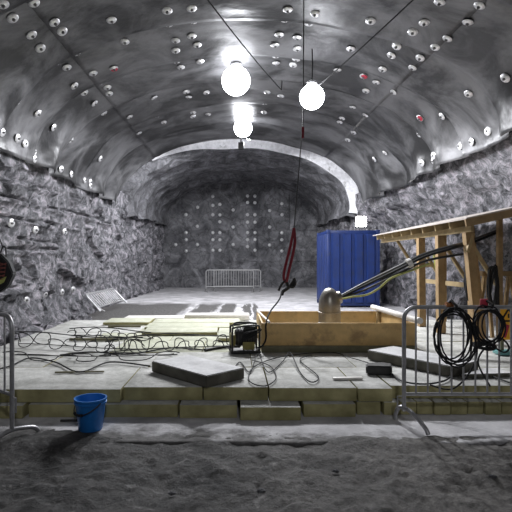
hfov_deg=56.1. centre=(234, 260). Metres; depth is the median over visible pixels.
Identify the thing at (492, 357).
board
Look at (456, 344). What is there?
board
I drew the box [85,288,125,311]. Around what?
crowd barrier
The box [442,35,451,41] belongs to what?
bolt
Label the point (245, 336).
pump
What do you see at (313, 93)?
hanging lamp
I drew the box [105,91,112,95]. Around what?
bolt
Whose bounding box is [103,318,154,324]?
board
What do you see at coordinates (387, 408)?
board
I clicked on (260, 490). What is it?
pebble
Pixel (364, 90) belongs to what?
bolt
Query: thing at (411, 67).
bolt
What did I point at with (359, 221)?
lamp
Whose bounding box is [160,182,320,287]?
wall
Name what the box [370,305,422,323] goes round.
pipe
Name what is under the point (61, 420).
stick
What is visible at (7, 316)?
crowd barrier
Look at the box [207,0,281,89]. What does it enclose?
overhead cable
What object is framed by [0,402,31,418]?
board
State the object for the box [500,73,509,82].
bolt
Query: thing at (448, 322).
board
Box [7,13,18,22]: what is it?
bolt
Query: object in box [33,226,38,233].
bolt
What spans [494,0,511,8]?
ceiling
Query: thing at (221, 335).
spacer
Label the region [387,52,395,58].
bolt
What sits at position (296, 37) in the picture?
bolt
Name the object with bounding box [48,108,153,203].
ceiling
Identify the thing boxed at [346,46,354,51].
bolt
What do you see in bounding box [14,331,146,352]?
spacer
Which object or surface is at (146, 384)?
board
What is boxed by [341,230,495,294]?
hose
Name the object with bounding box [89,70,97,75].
bolt
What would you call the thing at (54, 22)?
bolt
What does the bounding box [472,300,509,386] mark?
cable coil
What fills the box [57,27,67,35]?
bolt
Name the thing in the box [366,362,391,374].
block
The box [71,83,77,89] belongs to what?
bolt
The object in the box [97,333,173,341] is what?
board
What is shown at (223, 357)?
board
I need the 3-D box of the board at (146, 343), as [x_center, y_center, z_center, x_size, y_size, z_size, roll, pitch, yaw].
[-1.075,1.368,6.960,1.244,0.265,0.892,0,0,0]
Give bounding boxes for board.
[0,342,122,352]
[0,353,65,366]
[0,367,139,401]
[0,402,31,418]
[14,333,103,341]
[29,400,181,416]
[42,326,145,332]
[45,353,158,367]
[57,320,107,325]
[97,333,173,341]
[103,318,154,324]
[110,341,205,352]
[123,367,203,399]
[125,315,184,319]
[142,327,217,334]
[145,323,229,329]
[150,352,251,366]
[152,318,239,324]
[170,333,218,340]
[180,395,236,417]
[185,313,248,319]
[203,341,261,352]
[204,367,267,399]
[218,328,236,340]
[240,397,300,419]
[250,353,354,369]
[264,367,356,400]
[298,401,355,416]
[338,367,392,401]
[340,353,401,366]
[353,400,379,414]
[376,367,511,397]
[380,398,399,414]
[395,398,415,414]
[412,398,432,413]
[417,326,466,332]
[417,333,469,341]
[417,341,467,352]
[426,320,494,325]
[428,398,449,414]
[431,352,509,366]
[445,342,509,351]
[445,398,466,414]
[460,333,509,341]
[461,398,482,413]
[478,398,500,414]
[494,398,511,413]
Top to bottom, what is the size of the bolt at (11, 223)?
0.166 m
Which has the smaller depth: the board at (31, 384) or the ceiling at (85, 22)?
the board at (31, 384)
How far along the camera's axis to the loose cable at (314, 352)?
5.83 m
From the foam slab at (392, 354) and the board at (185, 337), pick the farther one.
the board at (185, 337)
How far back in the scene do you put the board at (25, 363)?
5.98 m
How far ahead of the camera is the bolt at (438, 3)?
6.97 m
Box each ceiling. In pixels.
[0,0,70,133]
[0,57,95,162]
[24,86,113,174]
[27,0,486,157]
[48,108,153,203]
[121,148,359,225]
[327,144,385,202]
[340,128,413,193]
[357,106,441,182]
[379,86,471,169]
[400,55,510,155]
[432,0,511,136]
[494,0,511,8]
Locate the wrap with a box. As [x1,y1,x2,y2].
[404,258,413,267]
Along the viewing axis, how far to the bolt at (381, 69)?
9.29 m
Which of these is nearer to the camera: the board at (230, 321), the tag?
the tag
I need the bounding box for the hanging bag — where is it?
[0,240,15,291]
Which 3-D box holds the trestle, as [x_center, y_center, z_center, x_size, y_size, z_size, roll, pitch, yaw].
[4.350,0.703,7.953,0.560,1.071,0.566,0,0,0]
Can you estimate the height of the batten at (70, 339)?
0.040 m
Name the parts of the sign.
leg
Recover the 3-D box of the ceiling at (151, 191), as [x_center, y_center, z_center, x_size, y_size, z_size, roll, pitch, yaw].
[0.281,-3.459,23.175,10.149,3.627,8.450,0,0,0]
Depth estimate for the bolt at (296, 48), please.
9.19 m
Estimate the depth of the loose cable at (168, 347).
6.41 m
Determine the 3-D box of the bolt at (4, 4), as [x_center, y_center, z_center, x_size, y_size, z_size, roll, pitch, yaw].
[-3.020,-3.325,6.239,0.155,0.094,0.168,0,0,16]
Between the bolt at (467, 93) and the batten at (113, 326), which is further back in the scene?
the batten at (113, 326)
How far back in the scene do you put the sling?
7.04 m
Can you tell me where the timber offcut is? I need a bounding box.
[332,376,362,379]
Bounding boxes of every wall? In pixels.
[0,151,165,345]
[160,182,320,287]
[319,132,511,325]
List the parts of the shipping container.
panel, corner post, panel, rail, rail, corner post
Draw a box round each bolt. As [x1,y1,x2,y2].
[0,0,9,8]
[0,128,5,136]
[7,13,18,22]
[8,219,14,226]
[15,134,20,141]
[22,139,27,147]
[27,31,36,39]
[28,0,39,7]
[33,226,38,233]
[34,110,40,116]
[35,44,45,52]
[49,18,59,26]
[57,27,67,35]
[62,64,71,70]
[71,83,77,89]
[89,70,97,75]
[103,85,110,89]
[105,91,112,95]
[106,16,116,23]
[110,66,117,71]
[120,39,129,44]
[162,7,171,14]
[171,38,179,43]
[171,48,179,53]
[187,5,196,11]
[187,33,195,38]
[193,42,201,47]
[196,59,203,64]
[271,43,279,47]
[275,32,283,37]
[283,7,292,13]
[289,63,296,67]
[293,35,301,40]
[293,46,301,51]
[310,10,319,17]
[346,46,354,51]
[359,74,366,78]
[362,88,369,92]
[365,17,375,24]
[378,67,386,71]
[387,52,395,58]
[392,42,400,49]
[407,28,417,35]
[408,65,416,70]
[415,54,424,60]
[416,115,422,120]
[419,19,429,26]
[430,44,439,50]
[434,0,445,6]
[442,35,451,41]
[462,19,473,25]
[464,90,472,96]
[468,138,473,145]
[473,2,484,9]
[484,126,490,135]
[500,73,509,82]
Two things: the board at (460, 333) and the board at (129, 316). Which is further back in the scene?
the board at (129, 316)
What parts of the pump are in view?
yellow panel, handle, motor, yellow panel, tank, cord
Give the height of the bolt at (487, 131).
0.168 m
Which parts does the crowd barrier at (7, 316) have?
rail, frame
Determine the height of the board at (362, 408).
0.126 m
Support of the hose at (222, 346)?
on the board at (209, 343)
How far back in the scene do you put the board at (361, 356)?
6.05 m
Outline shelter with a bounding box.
[373,207,511,341]
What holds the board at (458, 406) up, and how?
on the floor
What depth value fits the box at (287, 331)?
6.50 m
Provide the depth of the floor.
4.44 m
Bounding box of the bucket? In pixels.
[73,393,106,432]
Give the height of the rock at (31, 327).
0.315 m
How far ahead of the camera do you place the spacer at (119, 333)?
7.71 m
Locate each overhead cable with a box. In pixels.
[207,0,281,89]
[318,0,413,85]
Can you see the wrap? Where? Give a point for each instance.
(409, 261)
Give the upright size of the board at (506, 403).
0.126 m
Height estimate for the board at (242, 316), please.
0.108 m
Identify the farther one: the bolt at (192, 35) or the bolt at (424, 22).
the bolt at (192, 35)
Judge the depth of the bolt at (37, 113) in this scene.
9.18 m
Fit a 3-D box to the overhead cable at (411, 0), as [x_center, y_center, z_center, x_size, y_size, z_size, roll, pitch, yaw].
[2.181,-3.561,7.560,0.023,0.513,3.516,0,0,-21]
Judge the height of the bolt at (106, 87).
0.094 m
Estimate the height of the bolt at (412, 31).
0.096 m
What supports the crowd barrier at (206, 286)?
on the floor
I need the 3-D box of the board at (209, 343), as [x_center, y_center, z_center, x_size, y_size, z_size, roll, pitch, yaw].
[0.150,1.370,6.960,1.194,0.260,0.892,0,0,0]
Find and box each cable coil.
[430,299,478,389]
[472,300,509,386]
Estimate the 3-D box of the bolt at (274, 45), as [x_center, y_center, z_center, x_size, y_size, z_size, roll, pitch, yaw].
[0.766,-4.096,9.160,0.167,0.072,0.167,0,0,-37]
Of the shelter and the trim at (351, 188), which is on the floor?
the shelter
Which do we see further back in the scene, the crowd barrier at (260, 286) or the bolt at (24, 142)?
the crowd barrier at (260, 286)
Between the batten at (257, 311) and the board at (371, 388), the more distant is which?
the batten at (257, 311)
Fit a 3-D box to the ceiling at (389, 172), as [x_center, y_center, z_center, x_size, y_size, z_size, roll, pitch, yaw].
[3.856,-2.862,13.531,1.709,1.721,1.864,0,0,0]
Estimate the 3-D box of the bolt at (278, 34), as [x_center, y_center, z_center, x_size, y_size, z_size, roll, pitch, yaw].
[0.819,-4.145,8.849,0.167,0.072,0.167,0,0,7]
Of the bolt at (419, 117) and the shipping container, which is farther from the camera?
the shipping container
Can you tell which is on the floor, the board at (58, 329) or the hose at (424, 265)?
the board at (58, 329)
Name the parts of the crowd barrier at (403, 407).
rail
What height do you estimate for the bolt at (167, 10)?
0.086 m
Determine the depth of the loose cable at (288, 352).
5.53 m
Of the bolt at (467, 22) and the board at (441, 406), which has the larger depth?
the bolt at (467, 22)
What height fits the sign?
0.630 m
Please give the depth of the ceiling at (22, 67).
7.64 m
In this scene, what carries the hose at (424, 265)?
attached to the duct
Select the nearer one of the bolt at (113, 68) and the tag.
the tag
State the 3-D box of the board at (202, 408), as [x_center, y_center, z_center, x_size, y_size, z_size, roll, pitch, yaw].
[-0.255,1.437,5.030,0.550,0.126,0.900,0,0,0]
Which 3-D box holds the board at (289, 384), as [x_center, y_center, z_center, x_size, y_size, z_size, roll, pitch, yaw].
[0.762,1.305,5.145,0.855,0.130,0.910,0,0,0]
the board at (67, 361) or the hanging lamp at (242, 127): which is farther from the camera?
the hanging lamp at (242, 127)
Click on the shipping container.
(346, 259)
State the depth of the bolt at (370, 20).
7.85 m
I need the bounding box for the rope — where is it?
[293,0,303,227]
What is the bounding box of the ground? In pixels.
[0,429,511,511]
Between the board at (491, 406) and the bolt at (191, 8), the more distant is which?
the bolt at (191, 8)
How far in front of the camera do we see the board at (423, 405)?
4.69 m
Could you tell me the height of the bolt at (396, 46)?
0.103 m
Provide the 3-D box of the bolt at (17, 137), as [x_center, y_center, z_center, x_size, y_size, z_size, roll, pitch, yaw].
[-4.089,-2.321,9.059,0.090,0.161,0.169,0,0,2]
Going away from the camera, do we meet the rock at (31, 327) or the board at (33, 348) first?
the board at (33, 348)
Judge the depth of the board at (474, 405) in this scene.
4.69 m
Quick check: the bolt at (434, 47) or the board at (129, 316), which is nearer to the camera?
the bolt at (434, 47)
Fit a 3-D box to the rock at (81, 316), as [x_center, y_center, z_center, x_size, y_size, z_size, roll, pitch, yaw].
[-3.700,1.376,11.615,0.510,0.267,0.807,0,0,-16]
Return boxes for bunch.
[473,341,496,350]
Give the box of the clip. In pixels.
[444,302,453,306]
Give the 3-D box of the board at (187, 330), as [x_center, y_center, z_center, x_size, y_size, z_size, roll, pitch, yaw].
[-0.925,1.204,8.250,1.250,0.048,0.600,0,0,-1]
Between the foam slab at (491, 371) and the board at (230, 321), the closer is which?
the foam slab at (491, 371)
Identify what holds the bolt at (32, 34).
attached to the ceiling at (22, 67)
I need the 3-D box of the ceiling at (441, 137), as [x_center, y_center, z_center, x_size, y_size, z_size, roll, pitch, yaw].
[3.940,-2.899,10.279,1.610,1.644,1.365,0,0,0]
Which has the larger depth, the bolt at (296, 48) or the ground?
the bolt at (296, 48)
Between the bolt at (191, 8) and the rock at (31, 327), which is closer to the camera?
the bolt at (191, 8)
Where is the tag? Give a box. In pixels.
[480,299,487,305]
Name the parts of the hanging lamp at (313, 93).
globe, cord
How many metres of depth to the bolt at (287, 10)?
7.80 m
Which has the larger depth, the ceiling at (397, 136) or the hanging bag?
the ceiling at (397, 136)
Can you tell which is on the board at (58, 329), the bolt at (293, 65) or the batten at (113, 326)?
the batten at (113, 326)
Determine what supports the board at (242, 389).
on the board at (202, 408)
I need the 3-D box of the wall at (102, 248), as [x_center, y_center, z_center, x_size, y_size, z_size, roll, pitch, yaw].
[-4.245,-0.525,11.751,0.777,4.150,31.551,0,0,0]
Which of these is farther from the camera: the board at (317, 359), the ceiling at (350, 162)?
the ceiling at (350, 162)
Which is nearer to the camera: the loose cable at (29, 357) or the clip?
the clip
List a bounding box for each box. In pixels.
[238,139,243,149]
[256,311,414,352]
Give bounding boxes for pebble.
[257,488,265,492]
[488,474,496,478]
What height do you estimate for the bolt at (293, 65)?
0.088 m
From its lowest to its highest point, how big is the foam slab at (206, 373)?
0.119 m
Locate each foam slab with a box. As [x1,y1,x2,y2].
[152,355,243,387]
[368,346,477,376]
[461,368,509,377]
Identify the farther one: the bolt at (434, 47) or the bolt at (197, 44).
the bolt at (197, 44)
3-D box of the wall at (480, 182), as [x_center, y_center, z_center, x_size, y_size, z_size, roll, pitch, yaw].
[5.124,-0.525,11.752,1.142,4.150,31.552,0,0,0]
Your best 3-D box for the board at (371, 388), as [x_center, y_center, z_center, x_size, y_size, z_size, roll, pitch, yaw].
[1.367,1.305,5.135,0.335,0.130,0.930,0,0,0]
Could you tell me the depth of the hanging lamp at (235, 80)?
10.00 m
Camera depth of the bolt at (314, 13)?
7.87 m
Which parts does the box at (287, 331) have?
panel, panel, panel, panel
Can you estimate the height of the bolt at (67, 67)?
0.095 m
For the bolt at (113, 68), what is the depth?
9.17 m
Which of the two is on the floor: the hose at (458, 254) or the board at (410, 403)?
the board at (410, 403)
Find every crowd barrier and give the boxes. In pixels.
[0,312,39,437]
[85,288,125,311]
[205,270,254,291]
[213,269,261,291]
[393,305,511,434]
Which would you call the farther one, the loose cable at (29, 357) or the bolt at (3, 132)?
the bolt at (3, 132)
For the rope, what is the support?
hanging from the ceiling at (85, 22)
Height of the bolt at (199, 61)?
0.082 m
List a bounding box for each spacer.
[3,351,179,361]
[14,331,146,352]
[67,326,153,340]
[104,333,233,351]
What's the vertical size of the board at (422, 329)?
0.262 m
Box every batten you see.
[55,371,103,372]
[69,338,117,340]
[108,325,140,327]
[256,310,269,322]
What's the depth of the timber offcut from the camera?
4.99 m
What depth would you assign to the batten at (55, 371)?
5.28 m
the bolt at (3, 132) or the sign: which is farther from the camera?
the bolt at (3, 132)
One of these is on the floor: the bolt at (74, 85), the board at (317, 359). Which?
the board at (317, 359)
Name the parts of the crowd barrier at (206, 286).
rail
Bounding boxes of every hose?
[205,345,239,351]
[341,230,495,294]
[342,232,495,297]
[343,253,463,297]
[343,263,429,299]
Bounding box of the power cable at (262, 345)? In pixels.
[256,292,281,348]
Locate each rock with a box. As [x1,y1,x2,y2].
[6,325,43,343]
[40,322,62,330]
[71,312,92,319]
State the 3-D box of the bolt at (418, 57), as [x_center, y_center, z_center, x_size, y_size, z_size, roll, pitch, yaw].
[3.310,-3.627,8.589,0.146,0.101,0.168,0,0,-11]
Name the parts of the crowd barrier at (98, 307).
rail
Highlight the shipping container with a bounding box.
[317,230,379,305]
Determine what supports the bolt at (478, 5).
attached to the ceiling at (85, 22)
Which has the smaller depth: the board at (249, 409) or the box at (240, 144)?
the board at (249, 409)
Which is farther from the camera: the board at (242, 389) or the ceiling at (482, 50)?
the ceiling at (482, 50)
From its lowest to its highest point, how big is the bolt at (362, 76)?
0.092 m
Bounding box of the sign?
[493,309,509,354]
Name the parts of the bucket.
handle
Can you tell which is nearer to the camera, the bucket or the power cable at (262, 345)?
the bucket
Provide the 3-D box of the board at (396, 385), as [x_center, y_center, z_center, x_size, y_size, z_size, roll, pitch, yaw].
[2.475,1.305,5.190,1.850,0.130,0.820,0,0,0]
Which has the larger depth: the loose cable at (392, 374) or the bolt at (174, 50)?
the bolt at (174, 50)
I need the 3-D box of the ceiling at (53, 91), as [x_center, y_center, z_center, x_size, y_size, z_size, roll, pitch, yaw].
[-3.446,-2.850,8.929,1.598,1.738,1.470,0,0,0]
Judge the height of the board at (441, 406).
0.126 m
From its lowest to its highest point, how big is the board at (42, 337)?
0.256 m
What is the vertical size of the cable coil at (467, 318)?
0.894 m
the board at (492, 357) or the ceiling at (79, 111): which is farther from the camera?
the ceiling at (79, 111)
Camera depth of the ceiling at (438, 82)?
9.02 m
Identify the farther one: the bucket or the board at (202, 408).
the board at (202, 408)
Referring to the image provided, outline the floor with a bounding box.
[0,288,511,446]
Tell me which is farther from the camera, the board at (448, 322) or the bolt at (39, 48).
the board at (448, 322)
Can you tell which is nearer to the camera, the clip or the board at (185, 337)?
the clip
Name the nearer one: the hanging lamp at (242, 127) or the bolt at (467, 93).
the bolt at (467, 93)
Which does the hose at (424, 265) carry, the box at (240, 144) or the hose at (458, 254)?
the hose at (458, 254)
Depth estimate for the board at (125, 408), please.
4.60 m
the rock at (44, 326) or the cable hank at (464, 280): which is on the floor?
the rock at (44, 326)
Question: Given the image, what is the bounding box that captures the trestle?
[480,271,511,337]
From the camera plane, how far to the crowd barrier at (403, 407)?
4.41 m
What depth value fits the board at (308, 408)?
4.61 m
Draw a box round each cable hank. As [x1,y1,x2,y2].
[463,271,467,299]
[486,264,499,313]
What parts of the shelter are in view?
post, post, rail, post, post, post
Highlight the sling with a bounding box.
[278,228,295,295]
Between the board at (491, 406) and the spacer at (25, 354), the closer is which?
the board at (491, 406)
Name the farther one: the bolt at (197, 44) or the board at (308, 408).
the bolt at (197, 44)
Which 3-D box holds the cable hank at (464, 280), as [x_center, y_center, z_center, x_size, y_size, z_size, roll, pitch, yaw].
[4.026,0.381,8.200,0.203,0.666,0.171,0,0,11]
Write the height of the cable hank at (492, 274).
0.818 m
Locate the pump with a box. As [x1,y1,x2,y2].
[229,321,261,353]
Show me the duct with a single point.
(329, 308)
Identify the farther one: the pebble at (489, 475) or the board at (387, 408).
the board at (387, 408)
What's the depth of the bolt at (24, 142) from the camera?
9.27 m
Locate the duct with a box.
[318,288,342,322]
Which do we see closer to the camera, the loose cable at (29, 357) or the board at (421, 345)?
the loose cable at (29, 357)
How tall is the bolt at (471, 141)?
0.167 m
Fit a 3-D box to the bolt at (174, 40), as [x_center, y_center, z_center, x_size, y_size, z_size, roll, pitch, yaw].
[-1.102,-4.067,8.909,0.167,0.072,0.166,0,0,15]
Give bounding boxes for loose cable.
[0,357,149,372]
[60,347,204,354]
[235,352,318,382]
[248,352,368,386]
[391,373,509,384]
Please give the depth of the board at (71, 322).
9.55 m
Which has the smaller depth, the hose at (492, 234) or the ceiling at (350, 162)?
the hose at (492, 234)
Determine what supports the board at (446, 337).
on the floor
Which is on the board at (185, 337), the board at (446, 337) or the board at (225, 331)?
the board at (225, 331)
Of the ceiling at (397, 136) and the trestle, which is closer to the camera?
the trestle
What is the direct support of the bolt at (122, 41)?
attached to the ceiling at (85, 22)
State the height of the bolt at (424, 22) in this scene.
0.083 m
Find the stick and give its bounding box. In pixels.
[60,419,76,421]
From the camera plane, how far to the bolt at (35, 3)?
6.68 m
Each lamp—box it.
[222,62,249,95]
[234,119,251,136]
[300,49,323,109]
[354,216,366,229]
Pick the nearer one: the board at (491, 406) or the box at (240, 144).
the board at (491, 406)
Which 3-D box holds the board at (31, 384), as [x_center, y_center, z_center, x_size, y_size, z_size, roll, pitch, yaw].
[-2.254,1.305,5.120,2.292,0.130,0.960,0,0,0]
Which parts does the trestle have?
leg, leg, leg, leg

